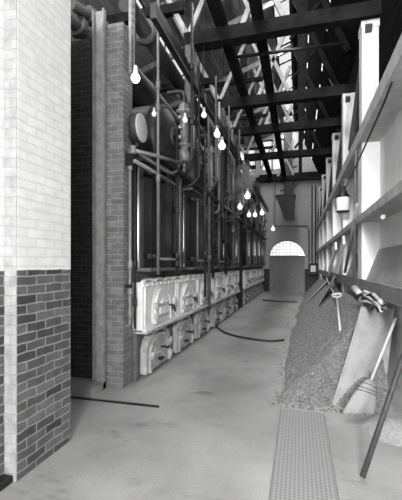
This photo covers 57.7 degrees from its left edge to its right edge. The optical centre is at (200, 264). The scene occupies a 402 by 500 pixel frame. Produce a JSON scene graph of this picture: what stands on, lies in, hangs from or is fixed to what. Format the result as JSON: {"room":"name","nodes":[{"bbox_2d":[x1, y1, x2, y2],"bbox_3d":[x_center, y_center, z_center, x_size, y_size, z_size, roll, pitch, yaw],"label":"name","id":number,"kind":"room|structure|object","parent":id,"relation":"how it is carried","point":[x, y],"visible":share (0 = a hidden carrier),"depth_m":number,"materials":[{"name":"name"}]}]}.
{"room":"power station hall","nodes":[
{"label":"power station hall","id":0,"kind":"room"},
{"bbox_2d":[0,0,3,476],"bbox_3d":[-2.456,-1.000,-0.246,0.383,5.200,6.250,0,0,15],"label":"wall","id":1,"kind":"structure","parent":0,"point":[1,1],"depth_m":2.69,"materials":[{"name":"brick"}]},
{"bbox_2d":[4,0,16,481],"bbox_3d":[-1.411,-1.000,2.705,0.104,5.200,0.007,0,0,15],"label":"trim","id":2,"kind":"structure","parent":1,"relation":"attached to","point":[10,6],"depth_m":2.70,"materials":[{"name":"paint"}]},
{"bbox_2d":[71,22,131,387],"bbox_3d":[-2.421,-0.780,5.252,3.000,4.760,0.270,0,0,15],"label":"wall","id":3,"kind":"structure","parent":0,"point":[118,78],"depth_m":4.85,"materials":[{"name":"brick"}]},
{"bbox_2d":[71,377,107,397],"bbox_3d":[-2.519,1.555,4.927,2.580,0.090,0.410,0,0,15],"label":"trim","id":4,"kind":"structure","parent":3,"relation":"attached to","point":[80,387],"depth_m":4.54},
{"bbox_2d":[126,149,132,326],"bbox_3d":[-0.942,-0.350,4.809,0.086,2.340,0.071,0,0,15],"label":"pipe","id":5,"kind":"object","parent":3,"relation":"attached to","point":[129,167],"visible":0.94,"depth_m":4.79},
{"bbox_2d":[125,135,137,165],"bbox_3d":[-0.915,-1.503,4.843,0.120,0.406,0.180,0,0,15],"label":"wall bracket","id":6,"kind":"object","parent":3,"relation":"attached to","point":[129,158],"visible":0.64,"depth_m":4.77,"materials":[{"name":"black metal"}]},
{"bbox_2d":[133,155,136,328],"bbox_3d":[-0.881,-0.325,4.855,0.054,2.350,0.054,0,0,15],"label":"pipe","id":7,"kind":"object","parent":6,"relation":"attached to","point":[134,260],"visible":0.94,"depth_m":4.84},
{"bbox_2d":[128,112,147,146],"bbox_3d":[-0.832,-1.786,4.826,0.130,0.433,0.390,0,0,15],"label":"gauge","id":8,"kind":"object","parent":6,"relation":"attached to","point":[137,125],"visible":1,"depth_m":4.72,"materials":[{"name":"glass"}]},
{"bbox_2d":[129,0,134,73],"bbox_3d":[-0.929,-3.275,4.909,0.040,1.450,0.116,0,0,15],"label":"pipe","id":9,"kind":"object","parent":3,"relation":"attached to","point":[131,2],"visible":0.92,"depth_m":4.86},
{"bbox_2d":[74,0,294,159],"bbox_3d":[-0.228,-7.100,13.418,7.000,2.500,19.400,0,0,15],"label":"ceiling","id":10,"kind":"structure","parent":0,"point":[212,59],"depth_m":12.84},
{"bbox_2d":[131,0,139,82],"bbox_3d":[-0.850,-5.008,4.739,0.122,5.289,0.122,0,0,15],"label":"light bulb","id":11,"kind":"object","parent":10,"relation":"hanging from","point":[135,78],"visible":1,"depth_m":4.72,"materials":[{"name":"white"}]},
{"bbox_2d":[136,0,230,152],"bbox_3d":[-0.741,-6.913,13.400,0.340,0.179,19.150,0,0,15],"label":"window","id":12,"kind":"structure","parent":10,"relation":"attached to","point":[139,3],"depth_m":12.31,"materials":[{"name":"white glass"}]},
{"bbox_2d":[119,0,255,201],"bbox_3d":[1.109,-5.583,13.577,0.400,3.860,17.000,0,0,15],"label":"pipe","id":13,"kind":"object","parent":10,"relation":"hanging from","point":[146,32],"visible":0.43,"depth_m":6.59,"materials":[{"name":"black metal"}]},
{"bbox_2d":[201,107,206,117],"bbox_3d":[0.055,-5.237,6.683,0.105,5.090,0.105,0,0,15],"label":"light bulb","id":14,"kind":"object","parent":10,"relation":"hanging from","point":[203,114],"visible":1,"depth_m":6.66,"materials":[{"name":"white"}]},
{"bbox_2d":[214,125,219,136],"bbox_3d":[0.333,-5.227,7.605,0.130,5.131,0.130,0,0,15],"label":"light bulb","id":15,"kind":"object","parent":10,"relation":"hanging from","point":[216,133],"visible":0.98,"depth_m":7.57,"materials":[{"name":"white"}]},
{"bbox_2d":[219,136,224,149],"bbox_3d":[0.466,-5.175,8.098,0.158,5.235,0.158,0,0,15],"label":"light bulb","id":16,"kind":"object","parent":10,"relation":"hanging from","point":[222,144],"visible":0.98,"depth_m":8.06,"materials":[{"name":"white"}]},
{"bbox_2d":[245,21,249,198],"bbox_3d":[1.449,-4.942,11.374,0.178,5.771,0.178,0,0,15],"label":"light bulb","id":17,"kind":"object","parent":10,"relation":"hanging from","point":[247,195],"visible":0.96,"depth_m":11.37,"materials":[{"name":"white"}]},
{"bbox_2d":[273,0,293,119],"bbox_3d":[2.794,-8.194,12.451,0.540,0.249,19.150,0,0,15],"label":"window","id":18,"kind":"structure","parent":10,"relation":"attached to","point":[286,5],"depth_m":14.34,"materials":[{"name":"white glass"}]},
{"bbox_2d":[275,111,296,219],"bbox_3d":[4.661,-5.375,19.871,1.137,5.781,1.080,0,0,15],"label":"hopper","id":19,"kind":"object","parent":10,"relation":"hanging from","point":[286,202],"visible":0.71,"depth_m":19.61,"materials":[{"name":"metal"}]},
{"bbox_2d":[0,291,401,499],"bbox_3d":[0.363,1.700,9.066,10.000,0.200,27.700,0,0,15],"label":"floor","id":20,"kind":"structure","parent":0,"point":[212,433],"depth_m":3.42,"materials":[{"name":"concrete"}]},
{"bbox_2d":[0,474,12,491],"bbox_3d":[-1.840,1.573,1.133,0.082,0.055,3.235,0,0,15],"label":"curb","id":21,"kind":"object","parent":20,"relation":"on","point":[5,480],"visible":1,"depth_m":2.63,"materials":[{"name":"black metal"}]},
{"bbox_2d":[17,0,70,480],"bbox_3d":[-1.509,-1.000,3.076,0.490,5.200,0.660,0,0,15],"label":"wall pier","id":22,"kind":"object","parent":20,"relation":"on","point":[43,26],"visible":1,"depth_m":2.95,"materials":[{"name":"brick"}]},
{"bbox_2d":[92,7,105,389],"bbox_3d":[-1.319,-0.850,4.729,0.160,4.900,0.070,0,0,15],"label":"column","id":23,"kind":"structure","parent":20,"relation":"on","point":[98,18],"depth_m":4.74,"materials":[{"name":"metal"}]},
{"bbox_2d":[71,396,158,407],"bbox_3d":[-1.960,1.591,4.500,3.080,0.018,0.025,0,0,15],"label":"floor strip","id":24,"kind":"object","parent":20,"relation":"on","point":[72,397],"visible":0.56,"depth_m":4.23,"materials":[{"name":"black metal"}]},
{"bbox_2d":[132,104,218,380],"bbox_3d":[-1.546,-0.631,7.317,3.060,4.462,4.132,0,0,15],"label":"boiler","id":25,"kind":"object","parent":20,"relation":"on","point":[172,310],"visible":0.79,"depth_m":5.86,"materials":[{"name":"black metal"}]},
{"bbox_2d":[71,10,91,39],"bbox_3d":[-1.914,-3.701,5.675,0.345,0.345,0.746,0,0,15],"label":"pipe","id":26,"kind":"object","parent":25,"relation":"attached to","point":[79,24],"visible":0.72,"depth_m":5.60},
{"bbox_2d":[71,0,108,26],"bbox_3d":[-1.750,-3.921,5.750,0.272,0.280,0.734,0,0,28],"label":"pipe","id":27,"kind":"object","parent":26,"relation":"attached to","point":[77,7],"visible":0.55,"depth_m":5.57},
{"bbox_2d":[133,159,171,182],"bbox_3d":[-0.626,-1.262,4.994,0.048,0.074,1.276,0,0,15],"label":"pipe","id":28,"kind":"object","parent":25,"relation":"attached to","point":[135,161],"visible":1,"depth_m":4.78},
{"bbox_2d":[130,145,181,163],"bbox_3d":[-0.540,-1.555,5.267,0.209,0.268,1.447,0,0,24],"label":"pipe","id":29,"kind":"object","parent":25,"relation":"attached to","point":[133,150],"visible":1,"depth_m":4.82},
{"bbox_2d":[156,0,159,274],"bbox_3d":[-0.587,-2.935,4.985,0.068,6.130,0.068,0,0,15],"label":"pipe","id":30,"kind":"object","parent":25,"relation":"attached to","point":[157,81],"visible":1,"depth_m":4.97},
{"bbox_2d":[136,153,181,174],"bbox_3d":[-0.536,-1.548,5.376,0.139,0.396,1.384,0,0,22],"label":"pipe","id":31,"kind":"object","parent":25,"relation":"attached to","point":[141,155],"visible":0.83,"depth_m":5.13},
{"bbox_2d":[175,136,178,275],"bbox_3d":[-0.393,-0.960,5.979,0.075,2.280,0.075,0,0,15],"label":"pipe","id":32,"kind":"object","parent":25,"relation":"attached to","point":[176,207],"visible":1,"depth_m":5.96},
{"bbox_2d":[166,89,197,171],"bbox_3d":[-0.308,-2.339,6.438,0.592,1.548,0.359,0,0,-10],"label":"water level gauge","id":33,"kind":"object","parent":25,"relation":"attached to","point":[184,154],"depth_m":6.39,"materials":[{"name":"metal"}]},
{"bbox_2d":[184,44,196,181],"bbox_3d":[-0.191,-2.795,6.771,0.180,2.470,0.200,0,0,15],"label":"column","id":34,"kind":"structure","parent":25,"relation":"on","point":[191,168],"depth_m":6.69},
{"bbox_2d":[150,2,268,211],"bbox_3d":[1.666,-3.225,13.117,0.115,0.250,17.600,0,0,15],"label":"rail","id":35,"kind":"object","parent":34,"relation":"attached to","point":[157,17],"visible":0.85,"depth_m":5.95,"materials":[{"name":"black metal"}]},
{"bbox_2d":[172,3,193,163],"bbox_3d":[-0.322,-2.989,6.051,0.441,2.623,0.082,0,0,15],"label":"pipe","id":36,"kind":"object","parent":35,"relation":"attached to","point":[191,63],"visible":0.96,"depth_m":5.98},
{"bbox_2d":[182,60,199,187],"bbox_3d":[-0.219,-2.490,6.474,0.419,2.219,0.040,0,0,15],"label":"pipe","id":37,"kind":"object","parent":35,"relation":"attached to","point":[198,177],"visible":0.88,"depth_m":6.41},
{"bbox_2d":[227,129,239,218],"bbox_3d":[0.959,-2.687,10.846,0.427,2.627,0.056,0,0,15],"label":"pipe","id":38,"kind":"object","parent":35,"relation":"attached to","point":[239,129],"visible":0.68,"depth_m":10.77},
{"bbox_2d":[106,0,381,49],"bbox_3d":[-1.091,-6.147,7.023,8.310,4.235,0.200,0,0,15],"label":"roof truss","id":39,"kind":"object","parent":34,"relation":"on","point":[304,21],"visible":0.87,"depth_m":6.36,"materials":[{"name":"metal"}]},
{"bbox_2d":[203,126,206,296],"bbox_3d":[0.075,-1.000,6.835,0.075,3.200,0.075,0,0,15],"label":"pipe","id":40,"kind":"object","parent":25,"relation":"attached to","point":[204,192],"visible":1,"depth_m":6.82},
{"bbox_2d":[206,114,211,304],"bbox_3d":[0.175,-1.210,7.979,0.119,4.180,0.119,0,0,15],"label":"pipe","id":41,"kind":"object","parent":25,"relation":"attached to","point":[209,255],"visible":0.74,"depth_m":7.95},
{"bbox_2d":[197,135,220,193],"bbox_3d":[0.211,-2.219,8.369,0.592,1.548,0.359,0,0,-10],"label":"column","id":42,"kind":"structure","parent":25,"relation":"attached to","point":[201,136],"depth_m":8.32,"materials":[{"name":"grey metal"}]},
{"bbox_2d":[206,76,216,190],"bbox_3d":[0.136,-2.789,7.790,0.423,2.423,0.048,0,0,15],"label":"pipe","id":43,"kind":"object","parent":25,"relation":"on","point":[213,185],"visible":0.68,"depth_m":7.72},
{"bbox_2d":[211,129,214,277],"bbox_3d":[0.275,-1.400,8.350,0.102,3.400,0.102,0,0,15],"label":"pipe","id":44,"kind":"object","parent":25,"relation":"attached to","point":[213,189],"visible":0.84,"depth_m":8.32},
{"bbox_2d":[211,134,223,222],"bbox_3d":[0.314,-1.987,8.447,0.427,2.027,0.056,0,0,15],"label":"pipe","id":45,"kind":"object","parent":25,"relation":"attached to","point":[222,151],"visible":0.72,"depth_m":8.38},
{"bbox_2d":[203,166,243,326],"bbox_3d":[-0.477,-0.631,11.296,3.060,4.462,4.132,0,0,15],"label":"boiler","id":46,"kind":"object","parent":20,"relation":"on","point":[225,287],"visible":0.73,"depth_m":10.19,"materials":[{"name":"black metal"}]},
{"bbox_2d":[71,27,242,196],"bbox_3d":[0.124,-3.580,14.152,0.900,1.440,16.200,0,0,15],"label":"duct","id":47,"kind":"object","parent":46,"relation":"on","point":[144,92],"visible":0.06,"depth_m":7.92,"materials":[{"name":"black metal"}]},
{"bbox_2d":[211,102,220,213],"bbox_3d":[0.371,-2.636,8.995,0.251,2.728,0.102,0,0,15],"label":"pipe","id":48,"kind":"object","parent":46,"relation":"attached to","point":[218,182],"visible":0.74,"depth_m":8.95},
{"bbox_2d":[217,108,225,204],"bbox_3d":[0.535,-2.795,9.475,0.180,2.470,0.200,0,0,15],"label":"column","id":49,"kind":"structure","parent":46,"relation":"on","point":[222,110],"depth_m":9.38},
{"bbox_2d":[127,0,355,110],"bbox_3d":[-0.365,-6.147,9.727,8.310,4.235,0.200,0,0,15],"label":"roof truss","id":50,"kind":"object","parent":49,"relation":"on","point":[301,95],"visible":0.42,"depth_m":9.05,"materials":[{"name":"metal"}]},
{"bbox_2d":[224,146,227,273],"bbox_3d":[0.674,-1.525,9.836,0.136,3.550,0.136,0,0,15],"label":"pipe","id":51,"kind":"object","parent":46,"relation":"attached to","point":[225,239],"visible":0.59,"depth_m":9.80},
{"bbox_2d":[224,106,229,200],"bbox_3d":[0.520,-2.791,9.228,0.419,2.419,0.040,0,0,15],"label":"pipe","id":52,"kind":"object","parent":46,"relation":"on","point":[228,106],"visible":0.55,"depth_m":9.16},
{"bbox_2d":[227,128,233,221],"bbox_3d":[0.842,-2.633,10.736,0.260,2.733,0.119,0,0,15],"label":"pipe","id":53,"kind":"object","parent":46,"relation":"attached to","point":[232,163],"visible":0.67,"depth_m":10.69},
{"bbox_2d":[227,157,233,207],"bbox_3d":[0.768,-2.339,10.446,0.592,1.548,0.359,0,0,-10],"label":"column","id":54,"kind":"structure","parent":46,"relation":"attached to","point":[229,198],"depth_m":10.42,"materials":[{"name":"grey metal"}]},
{"bbox_2d":[227,136,236,236],"bbox_3d":[0.796,-2.189,10.247,0.423,2.823,0.048,0,0,15],"label":"pipe","id":55,"kind":"object","parent":46,"relation":"attached to","point":[232,234],"visible":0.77,"depth_m":10.18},
{"bbox_2d":[233,135,237,213],"bbox_3d":[1.054,-2.795,11.407,0.180,2.470,0.200,0,0,15],"label":"column","id":56,"kind":"structure","parent":46,"relation":"on","point":[233,135],"depth_m":11.32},
{"bbox_2d":[140,0,341,136],"bbox_3d":[0.154,-6.147,11.659,8.310,4.235,0.200,0,0,15],"label":"roof truss","id":57,"kind":"object","parent":56,"relation":"on","point":[301,124],"visible":0.39,"depth_m":11.00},
{"bbox_2d":[206,0,271,176],"bbox_3d":[1.604,-4.370,11.218,0.180,0.200,14.100,0,0,15],"label":"beam","id":58,"kind":"structure","parent":57,"relation":"on","point":[216,8],"depth_m":7.97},
{"bbox_2d":[248,0,285,175],"bbox_3d":[2.241,-4.370,11.047,0.180,0.200,14.100,0,0,15],"label":"beam","id":59,"kind":"structure","parent":57,"relation":"on","point":[256,9],"depth_m":8.05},
{"bbox_2d":[236,41,346,58],"bbox_3d":[1.742,-4.232,7.194,2.126,0.118,0.070,0,0,15],"label":"rod","id":60,"kind":"object","parent":59,"relation":"attached to","point":[343,42],"visible":1,"depth_m":7.16,"materials":[{"name":"black metal"}]},
{"bbox_2d":[238,178,246,216],"bbox_3d":[1.287,-2.219,12.377,0.592,1.548,0.359,0,0,-10],"label":"column","id":61,"kind":"structure","parent":46,"relation":"attached to","point":[241,188],"depth_m":12.32,"materials":[{"name":"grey metal"}]},
{"bbox_2d":[235,196,242,309],"bbox_3d":[0.825,-0.500,13.679,1.300,4.200,1.150,0,0,15],"label":"pier","id":62,"kind":"object","parent":20,"relation":"on","point":[239,295],"visible":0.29,"depth_m":13.80,"materials":[{"name":"metal"}]},
{"bbox_2d":[215,323,284,341],"bbox_3d":[0.812,1.288,8.540,0.585,0.635,2.521,0,0,-34],"label":"hose","id":63,"kind":"object","parent":20,"relation":"on","point":[216,326],"visible":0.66,"depth_m":7.81,"materials":[{"name":"rubber"}]},
{"bbox_2d":[243,208,259,304],"bbox_3d":[0.905,-0.631,16.444,3.060,4.462,4.132,0,0,15],"label":"boiler","id":64,"kind":"object","parent":20,"relation":"on","point":[250,234],"visible":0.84,"depth_m":15.32,"materials":[{"name":"black metal"}]},
{"bbox_2d":[244,160,249,224],"bbox_3d":[1.780,-2.795,14.111,0.180,2.470,0.200,0,0,15],"label":"column","id":65,"kind":"structure","parent":64,"relation":"on","point":[246,201],"depth_m":14.03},
{"bbox_2d":[169,44,331,160],"bbox_3d":[0.880,-6.147,14.363,8.310,4.235,0.200,0,0,15],"label":"roof truss","id":66,"kind":"object","parent":65,"relation":"on","point":[300,152],"visible":0.46,"depth_m":13.73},
{"bbox_2d":[250,193,256,226],"bbox_3d":[2.156,-2.339,15.613,0.592,1.548,0.359,0,0,-10],"label":"column","id":67,"kind":"structure","parent":64,"relation":"attached to","point":[252,201],"depth_m":15.55,"materials":[{"name":"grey metal"}]},
{"bbox_2d":[256,182,259,232],"bbox_3d":[2.791,-2.795,17.878,0.180,2.470,0.200,0,0,15],"label":"column","id":68,"kind":"structure","parent":64,"relation":"on","point":[257,183],"depth_m":17.77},
{"bbox_2d":[200,103,325,182],"bbox_3d":[1.891,-6.147,18.130,8.310,4.235,0.200,0,0,15],"label":"roof truss","id":69,"kind":"object","parent":68,"relation":"on","point":[300,177],"visible":0.39,"depth_m":17.49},
{"bbox_2d":[254,204,261,230],"bbox_3d":[2.662,-2.219,17.496,0.592,1.548,0.359,0,0,-10],"label":"column","id":70,"kind":"structure","parent":64,"relation":"attached to","point":[256,223],"depth_m":17.44,"materials":[{"name":"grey metal"}]},
{"bbox_2d":[252,212,266,295],"bbox_3d":[1.973,-0.631,20.423,3.060,4.462,4.132,0,0,15],"label":"boiler","id":71,"kind":"object","parent":20,"relation":"on","point":[261,239],"visible":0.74,"depth_m":19.47,"materials":[{"name":"black metal"}]},
{"bbox_2d":[255,207,265,234],"bbox_3d":[3.232,-2.339,19.621,0.592,1.548,0.359,0,0,-10],"label":"column","id":72,"kind":"structure","parent":71,"relation":"attached to","point":[261,216],"depth_m":19.58,"materials":[{"name":"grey metal"}]},
{"bbox_2d":[262,215,267,236],"bbox_3d":[3.673,-2.219,21.263,0.592,1.548,0.359,0,0,-10],"label":"column","id":73,"kind":"structure","parent":71,"relation":"attached to","point":[265,220],"depth_m":21.21,"materials":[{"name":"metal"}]},
{"bbox_2d":[263,299,296,302],"bbox_3d":[3.385,1.578,15.930,1.596,0.070,0.268,0,0,34],"label":"hose","id":74,"kind":"object","parent":20,"relation":"on","point":[263,299],"visible":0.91,"depth_m":15.87,"materials":[{"name":"rubber"}]},
{"bbox_2d":[268,409,338,499],"bbox_3d":[0.694,1.595,2.459,0.465,0.009,3.110,0,0,15],"label":"floor grate","id":75,"kind":"object","parent":20,"relation":"on","point":[303,467],"visible":1,"depth_m":2.96,"materials":[{"name":"metal"}]},
{"bbox_2d":[270,278,392,414],"bbox_3d":[3.575,1.095,12.216,1.418,1.051,17.150,0,0,15],"label":"heap","id":76,"kind":"object","parent":20,"relation":"on","point":[317,351],"visible":0.79,"depth_m":4.95,"materials":[{"name":"gravel"}]},
{"bbox_2d":[318,275,335,305],"bbox_3d":[3.433,0.655,9.724,0.362,0.736,1.474,0,0,27],"label":"pole","id":77,"kind":"object","parent":76,"relation":"on","point":[334,276],"visible":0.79,"depth_m":9.59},
{"bbox_2d":[332,293,341,330],"bbox_3d":[2.085,0.793,5.554,0.219,0.642,1.565,0,0,17],"label":"shovel","id":78,"kind":"object","parent":76,"relation":"in","point":[340,294],"visible":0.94,"depth_m":5.83,"materials":[{"name":"metal"}]},
{"bbox_2d":[332,306,393,404],"bbox_3d":[2.035,1.063,4.436,1.196,1.062,0.370,0,0,-45],"label":"sheet","id":79,"kind":"object","parent":76,"relation":"on","point":[372,327],"visible":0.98,"depth_m":4.51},
{"bbox_2d":[351,285,386,312],"bbox_3d":[2.184,0.428,4.577,0.352,0.256,1.784,0,0,15],"label":"heap","id":80,"kind":"object","parent":79,"relation":"on","point":[367,298],"visible":0.79,"depth_m":4.57,"materials":[{"name":"fabric"}]},
{"bbox_2d":[341,317,396,415],"bbox_3d":[1.810,1.068,3.852,0.747,0.987,0.185,0,0,-25],"label":"broom","id":81,"kind":"object","parent":20,"relation":"on","point":[363,400],"visible":1,"depth_m":3.78,"materials":[{"name":"wicker"}]},
{"bbox_2d":[360,353,401,478],"bbox_3d":[1.578,0.901,2.946,0.892,1.395,0.042,0,0,-30],"label":"pole","id":82,"kind":"object","parent":20,"relation":"on","point":[375,438],"visible":1,"depth_m":2.84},
{"bbox_2d":[361,414,401,446],"bbox_3d":[1.858,1.562,3.565,0.620,0.083,0.750,0,0,15],"label":"heap","id":83,"kind":"object","parent":20,"relation":"on","point":[391,433],"visible":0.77,"depth_m":3.48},
{"bbox_2d":[214,132,321,291],"bbox_3d":[3.220,-3.350,22.406,8.600,9.900,0.350,0,0,15],"label":"wall","id":84,"kind":"structure","parent":0,"point":[296,230],"depth_m":21.59,"materials":[{"name":"brick"}]},
{"bbox_2d":[260,139,283,170],"bbox_3d":[4.295,-6.625,22.071,1.450,1.850,0.060,0,0,15],"label":"window","id":85,"kind":"structure","parent":84,"relation":"in","point":[281,139],"depth_m":22.05,"materials":[{"name":"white glass"}]},
{"bbox_2d":[250,171,318,181],"bbox_3d":[4.093,-5.200,21.799,5.600,0.360,0.330,0,0,15],"label":"beam","id":86,"kind":"structure","parent":84,"relation":"attached to","point":[313,172],"depth_m":21.27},
{"bbox_2d":[269,255,304,291],"bbox_3d":[5.133,0.510,21.815,2.060,2.160,0.200,0,0,15],"label":"door","id":87,"kind":"structure","parent":84,"relation":"in","point":[286,272],"depth_m":21.81,"materials":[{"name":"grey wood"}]},
{"bbox_2d":[269,240,304,255],"bbox_3d":[5.114,-1.020,21.748,2.060,0.900,0.060,0,0,15],"label":"window","id":88,"kind":"structure","parent":84,"relation":"in","point":[290,252],"depth_m":21.77,"materials":[{"name":"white glass"}]},
{"bbox_2d":[307,226,309,261],"bbox_3d":[5.375,-2.513,21.605,2.010,4.675,0.060,0,0,15],"label":"conduit","id":89,"kind":"object","parent":84,"relation":"attached to","point":[307,226],"visible":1,"depth_m":21.34,"materials":[{"name":"black metal"}]},
{"bbox_2d":[311,186,312,262],"bbox_3d":[6.481,-2.357,21.314,0.067,4.502,0.070,0,0,15],"label":"conduit","id":90,"kind":"object","parent":84,"relation":"attached to","point":[311,186],"visible":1,"depth_m":21.30,"materials":[{"name":"black metal"}]},
{"bbox_2d":[308,263,317,274],"bbox_3d":[6.515,0.234,21.219,0.540,0.680,0.235,0,0,15],"label":"switch box","id":91,"kind":"object","parent":84,"relation":"attached to","point":[312,267],"visible":0.96,"depth_m":21.12,"materials":[{"name":"black metal"}]},
{"bbox_2d":[315,186,315,262],"bbox_3d":[6.669,-2.352,21.263,0.067,4.491,0.070,0,0,15],"label":"conduit","id":92,"kind":"object","parent":84,"relation":"attached to","point":[315,186],"visible":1,"depth_m":21.23,"materials":[{"name":"black metal"}]},
{"bbox_2d":[292,0,369,173],"bbox_3d":[3.973,-6.370,12.290,1.700,3.960,19.400,0,0,15],"label":"ceiling","id":93,"kind":"structure","parent":0,"point":[341,64],"depth_m":11.71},
{"bbox_2d":[324,0,401,388],"bbox_3d":[3.754,-1.705,8.466,0.300,6.610,26.300,0,0,15],"label":"wall","id":94,"kind":"structure","parent":0,"point":[391,142],"depth_m":5.29,"materials":[{"name":"paint"}]},
{"bbox_2d":[319,226,321,278],"bbox_3d":[6.277,-0.210,18.982,0.280,3.620,0.420,0,0,15],"label":"wall pier","id":95,"kind":"object","parent":94,"relation":"attached to","point":[320,227],"visible":0.31,"depth_m":18.80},
{"bbox_2d":[322,220,325,280],"bbox_3d":[5.590,-0.210,16.422,0.280,3.620,0.420,0,0,15],"label":"wall pier","id":96,"kind":"object","parent":94,"relation":"attached to","point":[323,221],"visible":0.31,"depth_m":16.24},
{"bbox_2d":[326,211,331,284],"bbox_3d":[4.902,-0.210,13.863,0.280,3.620,0.420,0,0,15],"label":"wall pier","id":97,"kind":"object","parent":94,"relation":"attached to","point":[328,213],"visible":0.3,"depth_m":13.68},
{"bbox_2d":[332,199,340,291],"bbox_3d":[4.215,-0.210,11.304,0.280,3.620,0.420,0,0,15],"label":"wall pier","id":98,"kind":"object","parent":94,"relation":"attached to","point":[336,217],"visible":0.21,"depth_m":11.12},
{"bbox_2d":[341,179,355,298],"bbox_3d":[3.528,-0.210,8.744,0.280,3.620,0.420,0,0,15],"label":"wall pier","id":99,"kind":"object","parent":94,"relation":"attached to","point":[346,218],"visible":0.34,"depth_m":8.55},
{"bbox_2d":[336,180,349,212],"bbox_3d":[3.280,-1.586,8.355,0.386,0.781,0.297,0,0,-31],"label":"lantern","id":100,"kind":"object","parent":99,"relation":"hanging from","point":[342,202],"visible":0.96,"depth_m":8.23,"materials":[{"name":"black metal"}]},
{"bbox_2d":[344,203,358,272],"bbox_3d":[2.802,-0.433,6.850,0.060,1.206,1.670,0,0,15],"label":"rod","id":101,"kind":"object","parent":94,"relation":"attached to","point":[356,204],"visible":0.92,"depth_m":6.71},
{"bbox_2d":[346,253,357,277],"bbox_3d":[3.183,0.095,7.465,0.276,0.710,2.210,0,0,15],"label":"chute","id":102,"kind":"object","parent":94,"relation":"attached to","point":[350,270],"visible":0.17,"depth_m":7.90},
{"bbox_2d":[316,33,401,229],"bbox_3d":[3.774,-2.160,9.755,0.330,0.280,23.800,0,0,15],"label":"trim","id":103,"kind":"structure","parent":94,"relation":"attached to","point":[393,72],"depth_m":5.00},
{"bbox_2d":[319,187,321,218],"bbox_3d":[6.249,-3.160,18.917,0.280,1.720,0.300,0,0,15],"label":"post","id":104,"kind":"object","parent":103,"relation":"on","point":[320,192],"visible":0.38,"depth_m":18.81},
{"bbox_2d":[322,174,325,211],"bbox_3d":[5.562,-3.160,16.357,0.280,1.720,0.300,0,0,15],"label":"post","id":105,"kind":"object","parent":103,"relation":"on","point":[323,180],"visible":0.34,"depth_m":16.24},
{"bbox_2d":[320,176,325,215],"bbox_3d":[5.643,-3.135,16.931,0.100,1.737,1.591,0,0,12],"label":"knee brace","id":106,"kind":"object","parent":105,"relation":"attached to","point":[324,177],"visible":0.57,"depth_m":17.12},
{"bbox_2d":[326,157,331,202],"bbox_3d":[4.875,-3.160,13.798,0.280,1.720,0.300,0,0,15],"label":"post","id":107,"kind":"object","parent":103,"relation":"on","point":[328,165],"visible":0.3,"depth_m":13.69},
{"bbox_2d":[323,159,330,209],"bbox_3d":[4.956,-3.135,14.371,0.100,1.737,1.591,0,0,12],"label":"knee brace","id":108,"kind":"object","parent":107,"relation":"attached to","point":[329,160],"visible":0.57,"depth_m":14.66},
{"bbox_2d":[332,132,340,188],"bbox_3d":[4.188,-3.160,11.239,0.280,1.720,0.300,0,0,15],"label":"post","id":109,"kind":"object","parent":103,"relation":"on","point":[335,143],"visible":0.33,"depth_m":11.12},
{"bbox_2d":[328,135,337,198],"bbox_3d":[4.269,-3.135,11.812,0.100,1.737,1.591,0,0,12],"label":"knee brace","id":110,"kind":"object","parent":109,"relation":"attached to","point":[336,136],"visible":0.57,"depth_m":12.05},
{"bbox_2d":[341,92,354,166],"bbox_3d":[3.500,-3.160,8.679,0.280,1.720,0.300,0,0,15],"label":"post","id":111,"kind":"object","parent":103,"relation":"on","point":[347,108],"visible":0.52,"depth_m":8.56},
{"bbox_2d":[335,96,349,179],"bbox_3d":[3.582,-3.135,9.253,0.100,1.737,1.591,0,0,12],"label":"knee brace","id":112,"kind":"object","parent":111,"relation":"attached to","point":[347,98],"visible":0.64,"depth_m":9.44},
{"bbox_2d":[358,18,379,127],"bbox_3d":[2.813,-3.160,6.120,0.280,1.720,0.300,0,0,15],"label":"post","id":113,"kind":"object","parent":103,"relation":"on","point":[368,42],"visible":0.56,"depth_m":6.00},
{"bbox_2d":[348,23,372,150],"bbox_3d":[2.895,-3.135,6.693,0.100,1.737,1.591,0,0,12],"label":"knee brace","id":114,"kind":"object","parent":113,"relation":"attached to","point":[368,27],"visible":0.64,"depth_m":6.86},
{"bbox_2d":[316,180,401,252],"bbox_3d":[3.774,-0.860,9.755,0.330,0.320,23.800,0,0,15],"label":"trim","id":115,"kind":"structure","parent":94,"relation":"attached to","point":[389,204],"depth_m":4.87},
{"bbox_2d":[358,141,379,307],"bbox_3d":[2.841,-0.210,6.185,0.280,3.620,0.420,0,0,15],"label":"wall pier","id":116,"kind":"object","parent":94,"relation":"attached to","point":[369,162],"visible":0.54,"depth_m":6.00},
{"bbox_2d":[317,269,401,307],"bbox_3d":[4.100,0.318,11.531,0.050,0.185,17.600,0,0,15],"label":"plank","id":117,"kind":"object","parent":116,"relation":"attached to","point":[391,294],"visible":0.95,"depth_m":4.67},
{"bbox_2d":[328,242,336,274],"bbox_3d":[3.745,-0.139,10.418,0.050,0.918,1.973,0,0,14],"label":"leaning board","id":118,"kind":"object","parent":117,"relation":"on","point":[334,251],"visible":1,"depth_m":10.10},
{"bbox_2d":[336,236,345,273],"bbox_3d":[3.198,-0.206,8.381,0.050,0.850,1.281,0,0,14],"label":"leaning board","id":119,"kind":"object","parent":117,"relation":"on","point":[342,245],"visible":1,"depth_m":8.19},
{"bbox_2d":[353,150,356,284],"bbox_3d":[2.649,-0.771,6.278,0.034,2.350,0.268,0,0,15],"label":"pipe","id":120,"kind":"object","parent":117,"relation":"attached to","point":[355,169],"visible":0.79,"depth_m":6.31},
{"bbox_2d":[342,81,392,195],"bbox_3d":[2.540,-1.701,5.912,0.024,0.368,4.504,0,0,15],"label":"cable","id":121,"kind":"object","parent":116,"relation":"attached to","point":[391,83],"visible":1,"depth_m":4.68,"materials":[{"name":"black metal"}]},
{"bbox_2d":[366,245,401,287],"bbox_3d":[2.407,0.095,4.577,0.276,0.710,2.890,0,0,15],"label":"chute","id":122,"kind":"object","parent":94,"relation":"attached to","point":[386,268],"visible":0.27,"depth_m":4.89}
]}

